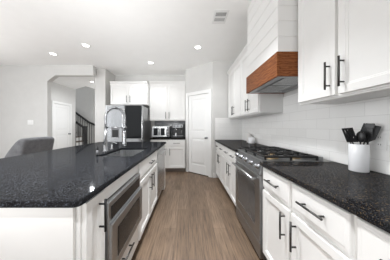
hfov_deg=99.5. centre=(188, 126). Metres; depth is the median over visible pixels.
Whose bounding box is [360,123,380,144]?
spatula
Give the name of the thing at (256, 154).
cooktop
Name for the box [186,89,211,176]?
door
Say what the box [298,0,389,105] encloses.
upper cabinet
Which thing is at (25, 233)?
cladding
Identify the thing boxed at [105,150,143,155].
sink
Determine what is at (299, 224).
base cabinet
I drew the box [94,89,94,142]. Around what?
wall
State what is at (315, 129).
wall tile
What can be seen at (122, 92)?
upper cabinet
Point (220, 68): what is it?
wall
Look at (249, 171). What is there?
gas range
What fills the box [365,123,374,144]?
spatula
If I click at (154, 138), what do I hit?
countertop
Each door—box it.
[52,100,71,149]
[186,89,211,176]
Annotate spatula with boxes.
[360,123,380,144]
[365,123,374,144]
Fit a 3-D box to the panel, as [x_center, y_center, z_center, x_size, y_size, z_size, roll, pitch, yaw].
[-0.945,0.387,1.260,0.910,0.097,0.628,0,0,0]
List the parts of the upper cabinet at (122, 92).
door, crown moulding, door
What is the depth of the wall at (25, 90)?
4.23 m
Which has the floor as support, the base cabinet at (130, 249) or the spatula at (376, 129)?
the base cabinet at (130, 249)
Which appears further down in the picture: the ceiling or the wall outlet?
the wall outlet
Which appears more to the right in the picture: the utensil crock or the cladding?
the utensil crock
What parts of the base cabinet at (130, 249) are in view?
handle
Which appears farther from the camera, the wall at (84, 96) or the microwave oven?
the wall at (84, 96)
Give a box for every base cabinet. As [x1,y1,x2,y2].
[76,189,106,259]
[121,226,137,259]
[136,151,156,240]
[150,140,184,171]
[162,145,164,189]
[215,142,224,185]
[223,147,236,205]
[263,167,357,259]
[357,217,389,259]
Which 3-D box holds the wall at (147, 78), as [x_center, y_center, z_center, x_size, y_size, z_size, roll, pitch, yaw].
[-1.167,-0.180,5.130,2.167,2.800,0.140,0,0,0]
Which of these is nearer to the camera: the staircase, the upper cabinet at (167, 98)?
the upper cabinet at (167, 98)
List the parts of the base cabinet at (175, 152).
drawer, door, drawer, door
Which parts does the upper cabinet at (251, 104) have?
crown moulding, door, door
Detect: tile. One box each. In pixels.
[155,121,184,136]
[215,118,241,139]
[242,93,389,174]
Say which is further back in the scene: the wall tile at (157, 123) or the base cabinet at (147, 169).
the wall tile at (157, 123)
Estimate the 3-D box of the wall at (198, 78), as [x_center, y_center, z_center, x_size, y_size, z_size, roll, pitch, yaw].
[0.251,-0.180,4.332,0.981,2.800,0.107,0,0,42]
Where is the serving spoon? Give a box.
[356,131,365,144]
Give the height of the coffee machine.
0.390 m
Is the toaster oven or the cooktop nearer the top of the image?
the toaster oven
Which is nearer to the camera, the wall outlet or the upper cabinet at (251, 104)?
the wall outlet
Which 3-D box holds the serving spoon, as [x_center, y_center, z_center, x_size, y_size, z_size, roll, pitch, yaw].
[1.159,0.158,1.112,0.025,0.261,0.048,0,0,10]
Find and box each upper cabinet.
[109,81,149,106]
[149,81,184,120]
[227,56,256,118]
[239,44,282,116]
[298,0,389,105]
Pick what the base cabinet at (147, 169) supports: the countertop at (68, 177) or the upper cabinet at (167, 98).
the countertop at (68, 177)
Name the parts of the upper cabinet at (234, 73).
door, crown moulding, door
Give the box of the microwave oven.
[105,173,141,259]
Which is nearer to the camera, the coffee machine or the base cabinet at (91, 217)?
the base cabinet at (91, 217)
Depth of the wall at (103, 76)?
4.46 m
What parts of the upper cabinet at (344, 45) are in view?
door, handle, handle, light rail, door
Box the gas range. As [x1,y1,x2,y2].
[232,146,322,259]
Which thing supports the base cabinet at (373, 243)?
on the floor
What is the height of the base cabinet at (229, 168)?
0.882 m
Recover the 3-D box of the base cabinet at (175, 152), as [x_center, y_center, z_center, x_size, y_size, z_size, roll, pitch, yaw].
[-0.557,0.779,4.716,0.943,0.882,0.678,0,0,0]
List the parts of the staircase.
handrail, newel post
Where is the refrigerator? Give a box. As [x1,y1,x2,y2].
[106,105,150,141]
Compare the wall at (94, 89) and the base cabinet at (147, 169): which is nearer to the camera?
the base cabinet at (147, 169)
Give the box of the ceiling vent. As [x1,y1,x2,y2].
[212,10,229,23]
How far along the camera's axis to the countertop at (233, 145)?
2.88 m
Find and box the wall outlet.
[374,133,386,150]
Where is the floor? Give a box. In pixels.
[131,171,263,259]
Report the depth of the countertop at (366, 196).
0.88 m
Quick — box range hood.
[246,0,297,93]
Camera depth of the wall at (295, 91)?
2.01 m
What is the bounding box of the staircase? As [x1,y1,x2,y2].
[75,111,94,145]
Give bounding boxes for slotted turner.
[342,128,357,143]
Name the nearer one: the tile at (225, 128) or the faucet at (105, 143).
the faucet at (105, 143)
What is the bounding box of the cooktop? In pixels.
[237,147,322,161]
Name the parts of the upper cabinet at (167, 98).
door, crown moulding, door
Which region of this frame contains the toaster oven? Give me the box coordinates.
[152,126,170,137]
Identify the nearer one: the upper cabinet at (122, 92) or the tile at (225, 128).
the tile at (225, 128)
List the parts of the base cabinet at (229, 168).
drawer, door, door, drawer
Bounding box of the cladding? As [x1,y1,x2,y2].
[0,207,75,259]
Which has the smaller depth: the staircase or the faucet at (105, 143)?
the faucet at (105, 143)
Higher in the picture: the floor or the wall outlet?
the wall outlet
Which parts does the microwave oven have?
control panel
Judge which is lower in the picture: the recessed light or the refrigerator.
the refrigerator
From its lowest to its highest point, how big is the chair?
0.978 m
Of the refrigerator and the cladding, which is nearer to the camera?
the cladding
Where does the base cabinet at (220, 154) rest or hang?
on the floor
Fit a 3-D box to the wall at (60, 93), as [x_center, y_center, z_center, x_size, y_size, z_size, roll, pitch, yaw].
[-4.820,-0.180,5.655,0.120,2.800,2.590,0,0,0]
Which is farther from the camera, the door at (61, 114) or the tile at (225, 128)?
the door at (61, 114)
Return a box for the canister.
[248,137,254,143]
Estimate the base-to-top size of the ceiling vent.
0.007 m
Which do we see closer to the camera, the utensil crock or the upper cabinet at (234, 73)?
the utensil crock
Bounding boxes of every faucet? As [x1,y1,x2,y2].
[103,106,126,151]
[103,127,107,151]
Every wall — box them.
[0,65,95,158]
[52,82,74,145]
[75,86,93,143]
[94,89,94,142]
[95,69,114,142]
[115,75,184,137]
[185,61,212,177]
[213,61,234,177]
[257,89,388,174]
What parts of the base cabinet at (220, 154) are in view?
door, drawer, door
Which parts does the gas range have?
handle, control panel, storage drawer, oven door, knob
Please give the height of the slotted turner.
0.286 m
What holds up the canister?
on the countertop at (233, 145)
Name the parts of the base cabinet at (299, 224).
handle, drawer, door, handle, handle, handle, door, drawer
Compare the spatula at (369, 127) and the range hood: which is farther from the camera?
the range hood
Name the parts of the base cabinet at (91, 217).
handle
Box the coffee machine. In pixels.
[172,124,183,137]
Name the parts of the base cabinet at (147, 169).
door, drawer, door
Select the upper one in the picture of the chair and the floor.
the chair
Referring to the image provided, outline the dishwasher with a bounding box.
[156,145,166,198]
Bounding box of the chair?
[4,137,53,157]
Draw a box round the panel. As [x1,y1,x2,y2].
[105,165,136,198]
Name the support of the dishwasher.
on the floor
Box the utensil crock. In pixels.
[348,143,369,172]
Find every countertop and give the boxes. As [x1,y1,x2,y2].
[0,142,165,207]
[150,137,184,139]
[215,140,270,151]
[260,162,389,232]
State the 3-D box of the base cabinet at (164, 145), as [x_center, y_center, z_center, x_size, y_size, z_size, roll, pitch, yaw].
[-0.936,0.779,3.282,0.928,0.882,0.156,0,0,0]
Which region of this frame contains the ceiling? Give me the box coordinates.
[0,0,251,88]
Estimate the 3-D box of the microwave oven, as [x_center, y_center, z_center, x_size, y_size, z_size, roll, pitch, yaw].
[-0.714,0.654,1.260,0.551,0.428,0.622,0,0,0]

